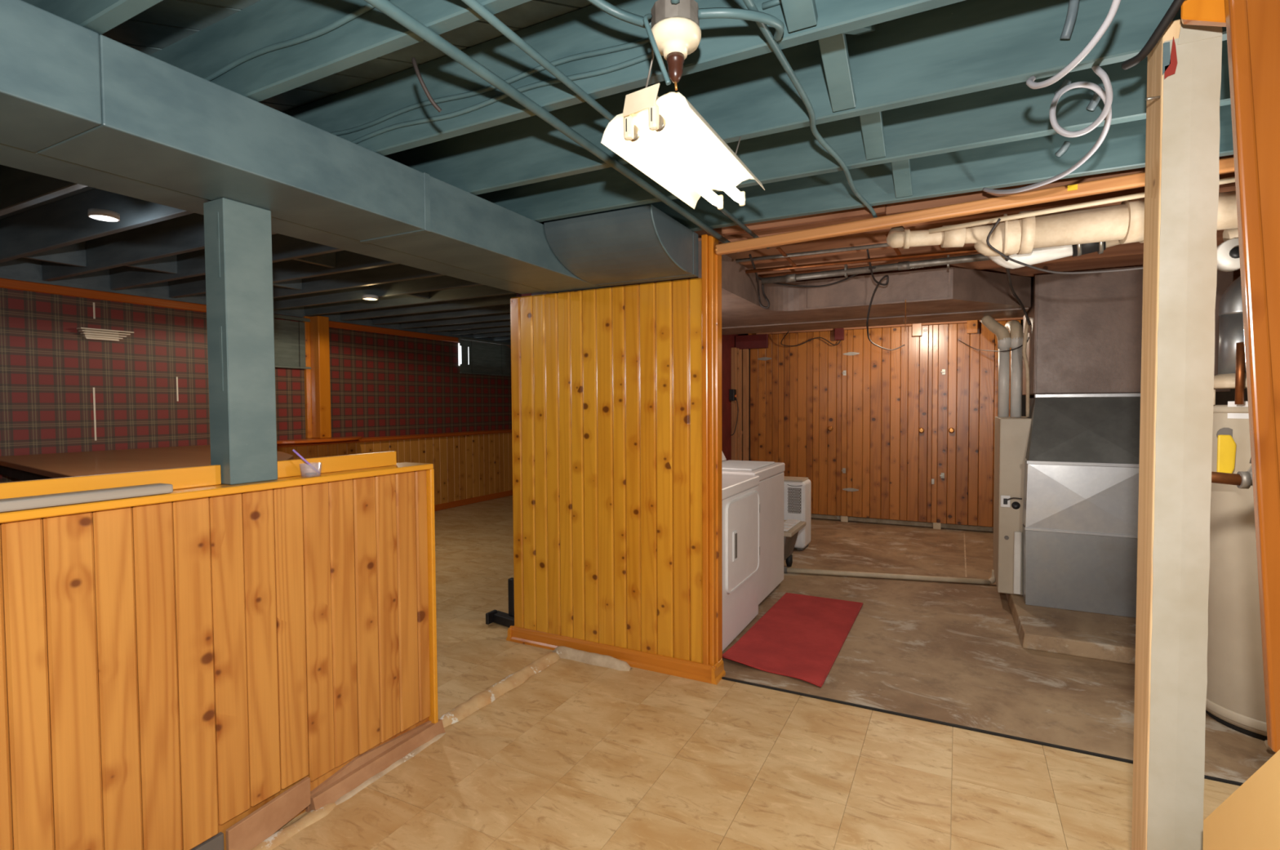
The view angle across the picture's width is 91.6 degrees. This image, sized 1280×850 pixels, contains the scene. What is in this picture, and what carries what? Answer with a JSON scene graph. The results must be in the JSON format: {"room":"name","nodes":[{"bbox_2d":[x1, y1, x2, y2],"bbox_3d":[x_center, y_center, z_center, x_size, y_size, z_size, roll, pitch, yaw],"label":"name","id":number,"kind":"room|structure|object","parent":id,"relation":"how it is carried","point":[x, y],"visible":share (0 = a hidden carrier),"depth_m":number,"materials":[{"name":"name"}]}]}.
{"room":"basement","nodes":[
{"label":"basement","id":0,"kind":"room"},
{"bbox_2d":[0,462,444,849],"bbox_3d":[-1.683,0.792,1.200,0.185,1.158,3.350,1,2,27],"label":"wall","id":1,"kind":"structure","parent":0,"point":[213,667],"depth_m":1.86,"materials":[{"name":"brown wood"}]},
{"bbox_2d":[0,483,173,512],"bbox_3d":[-1.702,0.203,1.080,0.066,0.025,1.557,1,2,27],"label":"wood strip","id":2,"kind":"object","parent":1,"relation":"on","point":[15,504],"visible":1,"depth_m":1.58,"materials":[{"name":"wood"}]},
{"bbox_2d":[0,464,221,498],"bbox_3d":[-1.889,0.195,0.833,0.022,0.061,2.507,1,2,27],"label":"board","id":3,"kind":"object","parent":1,"relation":"on","point":[205,475],"visible":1,"depth_m":1.70,"materials":[{"name":"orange wood"}]},
{"bbox_2d":[203,197,277,484],"bbox_3d":[-1.284,-0.258,2.003,0.108,0.882,0.152,1,2,27],"label":"support post","id":4,"kind":"object","parent":1,"relation":"on","point":[238,258],"visible":0.95,"depth_m":1.95,"materials":[{"name":"blue paint"}]},
{"bbox_2d":[304,472,316,475],"bbox_3d":[-1.141,0.155,2.155,0.057,0.045,0.062,1,2,27],"label":"plastic cup","id":5,"kind":"object","parent":1,"relation":"on","point":[306,473],"visible":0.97,"depth_m":2.15,"materials":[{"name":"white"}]},
{"bbox_2d":[292,448,319,473],"bbox_3d":[-1.150,0.127,2.145,0.007,0.090,0.087,1,3,44],"label":"straw","id":6,"kind":"object","parent":5,"relation":"in","point":[293,450],"visible":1,"depth_m":2.14,"materials":[{"name":"purple plastic"}]},
{"bbox_2d":[277,450,396,478],"bbox_3d":[-1.126,0.144,2.321,0.022,0.057,0.523,1,2,27],"label":"board","id":7,"kind":"object","parent":1,"relation":"on","point":[297,467],"visible":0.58,"depth_m":2.30,"materials":[{"name":"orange wood"}]},
{"bbox_2d":[250,645,631,849],"bbox_3d":[-0.706,1.297,2.574,0.519,0.052,1.953,1,2,27],"label":"floor trim strip","id":8,"kind":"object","parent":1,"relation":"attached to","point":[482,699],"depth_m":2.88,"materials":[{"name":"paint"}]},
{"bbox_2d":[0,257,512,511],"bbox_3d":[-3.961,-0.079,5.907,0.162,2.620,9.700,1,2,27],"label":"wall","id":9,"kind":"structure","parent":0,"point":[405,392],"depth_m":5.59,"materials":[{"name":"fabric"}]},
{"bbox_2d":[76,327,133,341],"bbox_3d":[-4.331,-0.730,5.047,0.074,0.082,0.355,1,2,27],"label":"air vent","id":10,"kind":"object","parent":9,"relation":"in","point":[89,333],"visible":1,"depth_m":5.03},
{"bbox_2d":[273,314,311,368],"bbox_3d":[-3.680,-0.852,6.331,0.038,0.535,0.720,1,2,27],"label":"blind","id":11,"kind":"object","parent":9,"relation":"attached to","point":[289,335],"visible":0.59,"depth_m":6.44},
{"bbox_2d":[276,435,362,444],"bbox_3d":[-3.347,0.158,6.533,0.360,0.024,1.160,1,2,27],"label":"wall ledge","id":12,"kind":"object","parent":9,"relation":"attached to","point":[350,437],"visible":0.77,"depth_m":6.40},
{"bbox_2d":[302,315,331,438],"bbox_3d":[-3.446,-0.508,6.662,0.178,1.298,0.200,1,2,27],"label":"column","id":13,"kind":"structure","parent":12,"relation":"on","point":[317,379],"depth_m":6.62,"materials":[{"name":"wood"}]},
{"bbox_2d":[457,342,469,365],"bbox_3d":[-2.304,-0.998,9.080,0.011,0.310,0.966,1,2,27],"label":"window","id":14,"kind":"structure","parent":9,"relation":"in","point":[459,346],"depth_m":8.67,"materials":[{"name":"white"}]},
{"bbox_2d":[458,336,511,376],"bbox_3d":[-2.251,-0.989,9.118,0.038,0.510,1.090,1,2,27],"label":"blind","id":15,"kind":"object","parent":9,"relation":"attached to","point":[485,358],"visible":0.98,"depth_m":9.08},
{"bbox_2d":[0,164,516,340],"bbox_3d":[-2.216,-1.257,4.970,3.900,0.285,9.700,1,2,27],"label":"ceiling","id":16,"kind":"structure","parent":0,"point":[46,219],"depth_m":4.40,"materials":[{"name":"teal paint"}]},
{"bbox_2d":[87,208,119,222],"bbox_3d":[-2.643,-1.034,3.067,0.121,0.030,0.121,1,2,27],"label":"recessed light","id":17,"kind":"object","parent":16,"relation":"in","point":[103,215],"visible":1,"depth_m":3.04,"materials":[{"name":"white"}]},
{"bbox_2d":[361,294,378,300],"bbox_3d":[-2.354,-1.112,5.428,0.132,0.030,0.132,1,2,27],"label":"recessed light","id":18,"kind":"object","parent":16,"relation":"in","point":[368,297],"visible":1,"depth_m":5.39,"materials":[{"name":"white"}]},
{"bbox_2d":[506,234,725,684],"bbox_3d":[-0.180,0.167,3.438,1.328,2.245,0.149,1,2,27],"label":"wall partition","id":19,"kind":"structure","parent":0,"point":[616,391],"depth_m":3.35,"materials":[{"name":"orange wood"}]},
{"bbox_2d":[715,156,1234,255],"bbox_3d":[1.342,-0.897,2.584,2.185,0.121,0.057,1,2,28],"label":"wooden beam","id":20,"kind":"structure","parent":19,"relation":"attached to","point":[1226,165],"depth_m":2.59,"materials":[{"name":"orange wood"}]},
{"bbox_2d":[928,176,1235,233],"bbox_3d":[1.765,-0.847,2.354,1.221,0.081,0.019,1,2,28],"label":"conduit","id":21,"kind":"object","parent":20,"relation":"attached to","point":[1230,180],"visible":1,"depth_m":2.43,"materials":[{"name":"beige plastic"}]},
{"bbox_2d":[22,0,1240,334],"bbox_3d":[1.523,-1.105,3.059,4.500,0.308,9.700,1,2,27],"label":"ceiling","id":22,"kind":"structure","parent":0,"point":[924,104],"depth_m":1.91,"materials":[{"name":"paint"}]},
{"bbox_2d":[0,142,546,293],"bbox_3d":[-1.594,-0.848,1.647,0.185,0.314,4.330,1,2,27],"label":"support beam","id":23,"kind":"structure","parent":22,"relation":"attached to","point":[10,156],"depth_m":1.96,"materials":[{"name":"blue paint"}]},
{"bbox_2d":[204,3,373,80],"bbox_3d":[-0.777,-0.981,1.533,1.601,0.030,0.014,1,2,27],"label":"cable","id":24,"kind":"object","parent":22,"relation":"attached to","point":[368,6],"visible":0.66,"depth_m":1.58,"materials":[{"name":"teal paint"}]},
{"bbox_2d":[0,0,610,293],"bbox_3d":[-1.303,-0.788,1.618,0.347,0.208,4.340,1,2,27],"label":"ceiling beam","id":25,"kind":"structure","parent":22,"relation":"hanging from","point":[71,92],"depth_m":1.70,"materials":[{"name":"blue paint"}]},
{"bbox_2d":[543,204,698,286],"bbox_3d":[-0.079,-0.841,3.002,0.564,0.215,0.530,1,2,27],"label":"duct elbow","id":26,"kind":"object","parent":25,"relation":"attached to","point":[643,243],"visible":1,"depth_m":2.87,"materials":[{"name":"blue paint"}]},
{"bbox_2d":[411,57,441,112],"bbox_3d":[-0.525,-0.844,1.537,0.071,0.121,0.031,-1,2,-26],"label":"cable","id":27,"kind":"object","parent":22,"relation":"hanging from","point":[436,106],"visible":1,"depth_m":1.52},
{"bbox_2d":[329,37,649,135],"bbox_3d":[-0.592,-1.004,1.915,1.581,0.030,0.014,1,2,27],"label":"cable","id":28,"kind":"object","parent":22,"relation":"attached to","point":[645,41],"visible":0.68,"depth_m":1.83,"materials":[{"name":"teal paint"}]},
{"bbox_2d":[351,52,655,143],"bbox_3d":[-0.592,-0.960,1.917,1.581,0.029,0.014,1,2,27],"label":"cable","id":29,"kind":"object","parent":22,"relation":"attached to","point":[644,57],"visible":0.65,"depth_m":1.82,"materials":[{"name":"teal paint"}]},
{"bbox_2d":[364,0,738,253],"bbox_3d":[-0.354,-0.888,1.656,0.044,0.028,3.880,1,2,27],"label":"conduit","id":30,"kind":"object","parent":22,"relation":"attached to","point":[387,7],"visible":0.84,"depth_m":1.66,"materials":[{"name":"metal"}]},
{"bbox_2d":[461,0,769,248],"bbox_3d":[-0.201,-0.890,1.589,0.023,0.021,3.900,1,2,27],"label":"conduit","id":31,"kind":"object","parent":22,"relation":"attached to","point":[478,8],"visible":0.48,"depth_m":1.52,"materials":[{"name":"metal"}]},
{"bbox_2d":[670,0,679,3],"bbox_3d":[0.076,-0.994,1.223,0.036,0.256,0.130,-1,2,-13],"label":"cable","id":32,"kind":"object","parent":22,"relation":"attached to","point":[671,1],"visible":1,"depth_m":1.28,"materials":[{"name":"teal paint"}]},
{"bbox_2d":[649,0,701,90],"bbox_3d":[0.076,-0.809,1.343,0.112,0.169,0.112,1,2,27],"label":"bulb","id":33,"kind":"object","parent":22,"relation":"attached to","point":[675,27],"visible":0.94,"depth_m":1.31,"materials":[{"name":"glass"}]},
{"bbox_2d":[586,0,651,28],"bbox_3d":[-0.157,-0.908,1.280,0.416,0.086,0.084,-2,2,-34],"label":"cable","id":34,"kind":"object","parent":33,"relation":"attached to","point":[620,14],"visible":0.79,"depth_m":1.36,"materials":[{"name":"teal paint"}]},
{"bbox_2d":[643,13,671,85],"bbox_3d":[0.037,-0.789,1.300,0.062,0.169,0.039,1,2,27],"label":"lamp cord","id":35,"kind":"object","parent":33,"relation":"hanging from","point":[647,16],"visible":1,"depth_m":1.29,"materials":[{"name":"teal paint"}]},
{"bbox_2d":[697,7,784,41],"bbox_3d":[0.236,-0.878,1.347,0.237,0.040,0.076,-1,2,-31],"label":"cable","id":36,"kind":"object","parent":33,"relation":"attached to","point":[711,12],"visible":1,"depth_m":1.31,"materials":[{"name":"teal paint"}]},
{"bbox_2d":[600,46,764,209],"bbox_3d":[0.145,-0.797,1.740,0.282,0.219,0.731,1,2,27],"label":"light","id":37,"kind":"object","parent":22,"relation":"hanging from","point":[664,137],"visible":0.99,"depth_m":1.65,"materials":[{"name":"white metal"}]},
{"bbox_2d":[623,115,634,140],"bbox_3d":[-0.027,-0.706,1.479,0.024,0.056,0.022,1,2,27],"label":"socket","id":38,"kind":"object","parent":37,"relation":"attached to","point":[628,122],"depth_m":1.47,"materials":[{"name":"beige plastic"}]},
{"bbox_2d":[648,104,658,130],"bbox_3d":[0.031,-0.705,1.426,0.024,0.056,0.022,1,2,27],"label":"socket","id":39,"kind":"object","parent":37,"relation":"attached to","point":[653,109],"depth_m":1.42,"materials":[{"name":"beige plastic"}]},
{"bbox_2d":[717,194,723,209],"bbox_3d":[0.269,-0.746,2.082,0.020,0.048,0.012,1,2,27],"label":"socket","id":40,"kind":"object","parent":37,"relation":"attached to","point":[721,206],"depth_m":2.08,"materials":[{"name":"white plastic"}]},
{"bbox_2d":[739,191,745,205],"bbox_3d":[0.337,-0.745,2.047,0.020,0.048,0.012,1,2,27],"label":"socket","id":41,"kind":"object","parent":37,"relation":"attached to","point":[743,203],"depth_m":2.04,"materials":[{"name":"white plastic"}]},
{"bbox_2d":[761,0,781,8],"bbox_3d":[1.188,-0.970,1.004,2.021,0.029,0.014,1,2,27],"label":"cable","id":42,"kind":"object","parent":22,"relation":"attached to","point":[770,3],"visible":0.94,"depth_m":1.45,"materials":[{"name":"teal paint"}]},
{"bbox_2d":[531,240,1031,334],"bbox_3d":[1.138,-0.894,4.253,2.730,0.208,2.540,1,2,27],"label":"duct","id":43,"kind":"object","parent":22,"relation":"attached to","point":[951,294],"visible":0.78,"depth_m":4.21,"materials":[{"name":"metal"}]},
{"bbox_2d":[748,253,769,308],"bbox_3d":[0.731,-0.857,3.775,0.080,0.219,0.637,0,2,15],"label":"loose cable","id":44,"kind":"object","parent":43,"relation":"hanging from","point":[749,255],"visible":0.95,"depth_m":4.04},
{"bbox_2d":[758,266,875,287],"bbox_3d":[1.174,-0.955,4.019,0.767,0.066,0.392,1,2,35],"label":"loose cable","id":45,"kind":"object","parent":43,"relation":"hanging from","point":[853,275],"visible":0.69,"depth_m":4.17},
{"bbox_2d":[904,299,906,331],"bbox_3d":[1.960,-0.774,4.594,0.007,0.105,1.295,0,2,23],"label":"pull chain","id":46,"kind":"object","parent":43,"relation":"hanging from","point":[905,300],"visible":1,"depth_m":4.12,"materials":[{"name":"gold metal"}]},
{"bbox_2d":[776,247,796,266],"bbox_3d":[0.826,-0.944,3.501,0.020,0.065,0.228,1,2,37],"label":"strap hanger","id":47,"kind":"object","parent":22,"relation":"hanging from","point":[779,249],"visible":1,"depth_m":3.49,"materials":[{"name":"orange metal"}]},
{"bbox_2d":[745,248,977,273],"bbox_3d":[1.802,-0.911,3.215,2.545,0.032,0.042,0,2,24],"label":"copper pipe","id":48,"kind":"object","parent":47,"relation":"hanging from","point":[973,250],"visible":0.51,"depth_m":3.45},
{"bbox_2d":[742,0,877,217],"bbox_3d":[0.454,-0.889,1.733,0.052,0.044,2.553,1,2,29],"label":"cable","id":49,"kind":"object","parent":22,"relation":"attached to","point":[750,5],"visible":0.87,"depth_m":1.71,"materials":[{"name":"teal paint"}]},
{"bbox_2d":[735,243,889,262],"bbox_3d":[1.681,-0.948,3.107,2.463,0.028,0.020,1,2,24],"label":"pipe","id":50,"kind":"object","parent":22,"relation":"attached to","point":[880,245],"visible":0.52,"depth_m":3.42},
{"bbox_2d":[761,253,990,284],"bbox_3d":[1.561,-0.935,3.619,1.741,0.075,0.067,1,2,28],"label":"pipe","id":51,"kind":"object","parent":22,"relation":"attached to","point":[948,260],"visible":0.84,"depth_m":3.67,"materials":[{"name":"grey metal"}]},
{"bbox_2d":[866,248,905,350],"bbox_3d":[1.902,-0.842,4.895,0.228,0.335,3.303,1,2,25],"label":"loose cable","id":52,"kind":"object","parent":22,"relation":"hanging from","point":[867,250],"visible":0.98,"depth_m":4.01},
{"bbox_2d":[885,234,902,255],"bbox_3d":[1.324,-0.939,3.245,0.020,0.065,0.228,1,2,37],"label":"strap hanger","id":53,"kind":"object","parent":22,"relation":"hanging from","point":[896,250],"visible":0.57,"depth_m":3.30,"materials":[{"name":"orange metal"}]},
{"bbox_2d":[938,244,945,250],"bbox_3d":[1.511,-0.937,3.150,0.020,0.065,0.228,1,2,37],"label":"strap hanger","id":54,"kind":"object","parent":22,"relation":"hanging from","point":[940,246],"visible":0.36,"depth_m":3.22,"materials":[{"name":"orange metal"}]},
{"bbox_2d":[982,65,1112,193],"bbox_3d":[1.298,-0.927,1.979,0.191,0.294,0.890,0,2,17],"label":"cable","id":55,"kind":"object","parent":22,"relation":"hanging from","point":[1106,95],"visible":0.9,"depth_m":1.69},
{"bbox_2d":[886,191,1237,257],"bbox_3d":[1.984,-0.799,2.426,1.903,0.192,0.181,0,2,22],"label":"duct pipe","id":56,"kind":"object","parent":22,"relation":"attached to","point":[1124,222],"visible":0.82,"depth_m":2.50,"materials":[{"name":"beige paint"}]},
{"bbox_2d":[1004,255,1031,325],"bbox_3d":[2.083,-0.716,3.449,0.069,0.143,1.891,1,2,35],"label":"loose cable","id":57,"kind":"object","parent":56,"relation":"hanging from","point":[1007,270],"visible":0.83,"depth_m":3.67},
{"bbox_2d":[987,240,1120,268],"bbox_3d":[2.049,-0.792,2.527,1.162,0.206,0.116,1,2,31],"label":"light fixture","id":58,"kind":"object","parent":56,"relation":"attached to","point":[1037,255],"visible":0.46,"depth_m":2.66,"materials":[{"name":"white plastic"}]},
{"bbox_2d":[1217,228,1239,271],"bbox_3d":[2.430,-0.696,2.381,0.363,0.180,0.094,1,2,25],"label":"trap","id":59,"kind":"object","parent":58,"relation":"attached to","point":[1228,252],"visible":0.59,"depth_m":2.42,"materials":[{"name":"white plastic"}]},
{"bbox_2d":[986,217,1142,274],"bbox_3d":[1.658,-0.707,2.441,0.527,0.243,0.062,0,2,21],"label":"loose cable","id":60,"kind":"object","parent":56,"relation":"hanging from","point":[999,219],"visible":0.97,"depth_m":2.48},
{"bbox_2d":[1054,141,1071,156],"bbox_3d":[1.559,-1.018,2.295,0.026,0.049,0.048,-2,2,-35],"label":"cable","id":61,"kind":"object","parent":22,"relation":"attached to","point":[1065,145],"visible":1,"depth_m":2.29,"materials":[{"name":"teal paint"}]},
{"bbox_2d":[1054,79,1071,93],"bbox_3d":[1.293,-1.031,1.902,0.025,0.040,0.043,-1,2,-30],"label":"cable","id":62,"kind":"object","parent":22,"relation":"attached to","point":[1066,82],"visible":0.56,"depth_m":1.89,"materials":[{"name":"teal paint"}]},
{"bbox_2d":[1060,0,1079,39],"bbox_3d":[1.063,-1.006,1.539,0.026,0.095,0.044,-1,2,-22],"label":"cable","id":63,"kind":"object","parent":22,"relation":"attached to","point":[1073,8],"visible":1,"depth_m":1.53,"materials":[{"name":"teal paint"}]},
{"bbox_2d":[1026,0,1120,88],"bbox_3d":[0.900,-0.780,1.312,0.039,0.086,0.338,0,2,5],"label":"cable","id":64,"kind":"object","parent":22,"relation":"hanging from","point":[1115,4],"visible":1,"depth_m":1.26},
{"bbox_2d":[1086,85,1104,110],"bbox_3d":[1.366,-0.979,1.867,0.026,0.064,0.044,-1,2,-28],"label":"cable","id":65,"kind":"object","parent":22,"relation":"attached to","point":[1095,98],"visible":0.72,"depth_m":1.86,"materials":[{"name":"teal paint"}]},
{"bbox_2d":[1181,0,1226,26],"bbox_3d":[1.183,-0.853,1.294,0.031,0.084,0.090,-2,2,-39],"label":"brace","id":66,"kind":"object","parent":22,"relation":"attached to","point":[1194,12],"visible":0.68,"depth_m":1.29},
{"bbox_2d":[1224,0,1279,752],"bbox_3d":[1.277,-0.122,1.209,0.242,1.540,0.038,1,2,27],"label":"door frame","id":67,"kind":"structure","parent":22,"relation":"attached to","point":[1252,26],"depth_m":1.22,"materials":[{"name":"wood"}]},
{"bbox_2d":[516,293,768,460],"bbox_3d":[0.560,-0.055,6.204,0.460,2.500,5.050,1,2,27],"label":"wall","id":68,"kind":"structure","parent":0,"point":[735,348],"depth_m":7.73,"materials":[{"name":"red paint"}]},
{"bbox_2d":[728,389,738,435],"bbox_3d":[1.163,-0.153,7.689,0.095,0.575,0.100,1,2,27],"label":"outlet box","id":69,"kind":"object","parent":68,"relation":"attached to","point":[732,396],"visible":1,"depth_m":7.66,"materials":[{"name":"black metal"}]},
{"bbox_2d":[750,330,836,515],"bbox_3d":[1.847,-0.023,7.583,1.048,2.190,0.063,1,2,27],"label":"door","id":70,"kind":"structure","parent":68,"relation":"in","point":[793,424],"depth_m":7.55,"materials":[{"name":"brown wood"}]},
{"bbox_2d":[780,331,840,346],"bbox_3d":[1.997,-1.025,7.351,0.707,0.185,0.172,1,2,27],"label":"loose cable","id":71,"kind":"object","parent":68,"relation":"hanging from","point":[788,331],"visible":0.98,"depth_m":7.42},
{"bbox_2d":[840,324,928,522],"bbox_3d":[2.777,-0.013,7.107,0.922,2.190,0.063,1,2,27],"label":"door","id":72,"kind":"structure","parent":68,"relation":"in","point":[868,393],"depth_m":7.11,"materials":[{"name":"brown wood"}]},
{"bbox_2d":[748,319,1025,531],"bbox_3d":[2.712,-0.015,7.202,2.980,2.330,0.235,1,2,27],"label":"trim","id":73,"kind":"structure","parent":68,"relation":"attached to","point":[938,335],"depth_m":6.88,"materials":[{"name":"brown wood"}]},
{"bbox_2d":[939,320,1021,526],"bbox_3d":[3.634,-0.004,6.668,0.748,2.190,0.063,1,2,27],"label":"door","id":74,"kind":"structure","parent":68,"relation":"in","point":[975,427],"depth_m":6.71,"materials":[{"name":"brown wood"}]},
{"bbox_2d":[271,495,1275,849],"bbox_3d":[-0.198,1.328,4.028,8.400,0.126,9.700,1,2,27],"label":"floor","id":75,"kind":"structure","parent":0,"point":[932,725],"depth_m":2.58,"materials":[{"name":"tile"}]},
{"bbox_2d":[0,444,293,480],"bbox_3d":[-3.057,0.751,4.269,3.165,1.056,1.579,1,2,35],"label":"bar table","id":76,"kind":"object","parent":75,"relation":"on","point":[51,465],"visible":0.28,"depth_m":4.06,"materials":[{"name":"wood"}]},
{"bbox_2d":[485,577,514,626],"bbox_3d":[-0.862,1.123,3.957,0.231,0.292,0.122,1,2,27],"label":"black stand foot","id":77,"kind":"object","parent":75,"relation":"on","point":[496,616],"visible":0.83,"depth_m":3.95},
{"bbox_2d":[721,473,759,650],"bbox_3d":[0.294,0.727,3.905,0.738,1.090,0.792,1,2,27],"label":"dryer","id":78,"kind":"object","parent":75,"relation":"on","point":[740,504],"visible":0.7,"depth_m":3.73,"materials":[{"name":"white metal"}]},
{"bbox_2d":[721,450,784,604],"bbox_3d":[0.636,0.697,4.640,0.696,1.098,0.800,1,2,27],"label":"washing machine","id":79,"kind":"object","parent":75,"relation":"on","point":[771,473],"visible":0.28,"depth_m":4.49,"materials":[{"name":"white metal"}]},
{"bbox_2d":[722,592,862,687],"bbox_3d":[0.974,1.256,3.824,0.571,0.027,1.444,1,2,27],"label":"rug","id":80,"kind":"object","parent":75,"relation":"on","point":[802,637],"visible":1,"depth_m":3.69,"materials":[{"name":"fabric"}]},
{"bbox_2d":[783,519,805,566],"bbox_3d":[1.096,1.026,5.287,0.510,0.392,0.540,1,2,27],"label":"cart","id":81,"kind":"object","parent":75,"relation":"on","point":[791,526],"visible":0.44,"depth_m":5.20,"materials":[{"name":"grey plastic"}]},
{"bbox_2d":[783,531,798,560],"bbox_3d":[1.084,1.002,5.292,0.440,0.240,0.495,1,2,27],"label":"tub","id":82,"kind":"object","parent":81,"relation":"in","point":[788,542],"depth_m":5.17,"materials":[{"name":"brown plastic"}]},
{"bbox_2d":[783,519,805,537],"bbox_3d":[1.095,0.855,5.282,0.510,0.050,0.540,1,2,27],"label":"tray","id":83,"kind":"object","parent":81,"relation":"on","point":[791,526],"depth_m":5.16,"materials":[{"name":"beige wood"}]},
{"bbox_2d":[783,475,811,550],"bbox_3d":[1.433,0.856,6.112,0.435,0.675,0.316,1,2,27],"label":"dehumidifier","id":84,"kind":"object","parent":75,"relation":"on","point":[797,490],"visible":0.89,"depth_m":5.93,"materials":[{"name":"white plastic"}]},
{"bbox_2d":[787,488,800,513],"bbox_3d":[1.467,0.720,5.914,0.121,0.229,0.004,1,2,27],"label":"grille","id":85,"kind":"object","parent":84,"relation":"attached to","point":[793,494],"depth_m":5.92,"materials":[{"name":"white plastic"}]},
{"bbox_2d":[783,566,995,584],"bbox_3d":[1.956,1.172,4.973,1.641,0.119,0.064,0,2,14],"label":"drain pipe","id":86,"kind":"object","parent":75,"relation":"on","point":[991,580],"visible":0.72,"depth_m":4.94,"materials":[{"name":"beige plastic"}]},
{"bbox_2d":[1005,593,1136,664],"bbox_3d":[3.112,1.207,4.070,1.249,0.086,1.799,1,2,27],"label":"pad","id":87,"kind":"object","parent":75,"relation":"on","point":[1099,636],"visible":0.3,"depth_m":3.56,"materials":[{"name":"concrete"}]},
{"bbox_2d":[992,392,1140,617],"bbox_3d":[2.934,0.471,4.305,0.803,1.368,0.936,1,2,27],"label":"furnace","id":88,"kind":"object","parent":87,"relation":"on","point":[1066,488],"visible":0.84,"depth_m":3.94,"materials":[{"name":"metal"}]},
{"bbox_2d":[980,315,1010,417],"bbox_3d":[2.643,-0.445,4.635,0.088,0.768,0.224,-1,2,-25],"label":"vent pipe","id":89,"kind":"object","parent":88,"relation":"attached to","point":[1002,334],"visible":1,"depth_m":4.55,"materials":[{"name":"white plastic"}]},
{"bbox_2d":[997,337,1010,348],"bbox_3d":[2.674,-0.605,4.567,0.084,0.080,0.084,1,2,27],"label":"socket","id":90,"kind":"object","parent":89,"relation":"attached to","point":[1002,342],"depth_m":4.53,"materials":[{"name":"white plastic"}]},
{"bbox_2d":[1003,497,1007,504],"bbox_3d":[2.497,0.522,4.250,0.024,0.040,0.006,1,2,27],"label":"switch","id":91,"kind":"object","parent":88,"relation":"attached to","point":[1005,500],"depth_m":4.25,"materials":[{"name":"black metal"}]},
{"bbox_2d":[1000,494,1010,506],"bbox_3d":[2.500,0.522,4.256,0.056,0.080,0.010,1,2,27],"label":"switch plate","id":92,"kind":"object","parent":88,"relation":"attached to","point":[1005,499],"depth_m":4.25,"materials":[{"name":"white plastic"}]},
{"bbox_2d":[1004,320,1023,417],"bbox_3d":[2.780,-0.425,4.637,0.089,0.727,0.297,0,2,20],"label":"vent pipe","id":93,"kind":"object","parent":88,"relation":"attached to","point":[1016,333],"visible":0.94,"depth_m":4.51,"materials":[{"name":"white plastic"}]},
{"bbox_2d":[1010,337,1023,347],"bbox_3d":[2.745,-0.604,4.530,0.084,0.080,0.084,1,2,27],"label":"socket","id":94,"kind":"object","parent":93,"relation":"attached to","point":[1015,342],"depth_m":4.50,"materials":[{"name":"white plastic"}]},
{"bbox_2d":[1022,318,1030,417],"bbox_3d":[2.675,-0.397,4.306,0.028,0.682,0.056,-1,2,-24],"label":"tube","id":95,"kind":"object","parent":88,"relation":"on","point":[1026,327],"visible":0.91,"depth_m":4.29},
{"bbox_2d":[1022,266,1233,395],"bbox_3d":[3.275,-0.615,4.302,1.005,0.794,0.822,1,2,27],"label":"duct","id":96,"kind":"object","parent":88,"relation":"on","point":[1085,332],"visible":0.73,"depth_m":4.04,"materials":[{"name":"metal"}]},
{"bbox_2d":[959,337,1029,351],"bbox_3d":[3.022,-0.712,5.502,0.158,0.307,2.440,0,2,18],"label":"loose cable","id":97,"kind":"object","parent":96,"relation":"attached to","point":[1028,337],"visible":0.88,"depth_m":4.61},
{"bbox_2d":[1131,18,1222,849],"bbox_3d":[1.239,0.221,1.467,0.130,2.248,0.136,1,2,27],"label":"post","id":98,"kind":"object","parent":75,"relation":"on","point":[1184,67],"visible":0.91,"depth_m":1.40,"materials":[{"name":"paint"}]},
{"bbox_2d":[1121,0,1185,70],"bbox_3d":[1.139,-0.873,1.373,0.021,0.095,0.167,0,2,-1],"label":"cable","id":99,"kind":"object","parent":98,"relation":"attached to","point":[1175,5],"visible":1,"depth_m":1.37,"materials":[{"name":"rubber"}]},
{"bbox_2d":[1205,275,1267,740],"bbox_3d":[2.739,0.197,2.673,0.562,2.200,0.534,1,2,27],"label":"water heater","id":100,"kind":"object","parent":75,"relation":"on","point":[1236,698],"visible":0.5,"depth_m":2.62,"materials":[{"name":"beige metal"}]},
{"bbox_2d":[1213,372,1247,388],"bbox_3d":[2.575,-0.190,2.665,0.270,0.065,0.270,1,2,27],"label":"hood","id":101,"kind":"object","parent":100,"relation":"attached to","point":[1223,380],"depth_m":2.62,"materials":[{"name":"beige paint"}]},
{"bbox_2d":[1211,455,1253,488],"bbox_3d":[2.291,-0.082,2.330,0.292,0.645,0.072,1,2,27],"label":"gas pipe","id":102,"kind":"object","parent":100,"relation":"attached to","point":[1242,479],"visible":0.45,"depth_m":2.35,"materials":[{"name":"orange metal"}]},
{"bbox_2d":[1203,749,1279,849],"bbox_3d":[0.923,0.769,0.803,0.025,1.199,1.021,1,2,27],"label":"panel","id":103,"kind":"object","parent":75,"relation":"on","point":[1249,819],"visible":1,"depth_m":1.06,"materials":[{"name":"beige paint"}]},
{"bbox_2d":[1264,739,1272,751],"bbox_3d":[2.544,1.213,2.393,0.040,0.162,0.204,-1,2,-29],"label":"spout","id":104,"kind":"object","parent":75,"relation":"on","point":[1266,740],"visible":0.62,"depth_m":2.46,"materials":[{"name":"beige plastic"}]},
{"bbox_2d":[1025,395,1034,416],"bbox_3d":[3.652,-0.166,7.510,4.750,2.600,0.100,1,2,27],"label":"wall","id":105,"kind":"structure","parent":0,"point":[1031,396],"depth_m":7.07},
{"bbox_2d":[1215,388,1248,404],"bbox_3d":[3.576,0.012,2.046,0.100,2.600,9.700,1,2,27],"label":"wall","id":106,"kind":"structure","parent":0,"point":[1221,397],"depth_m":5.75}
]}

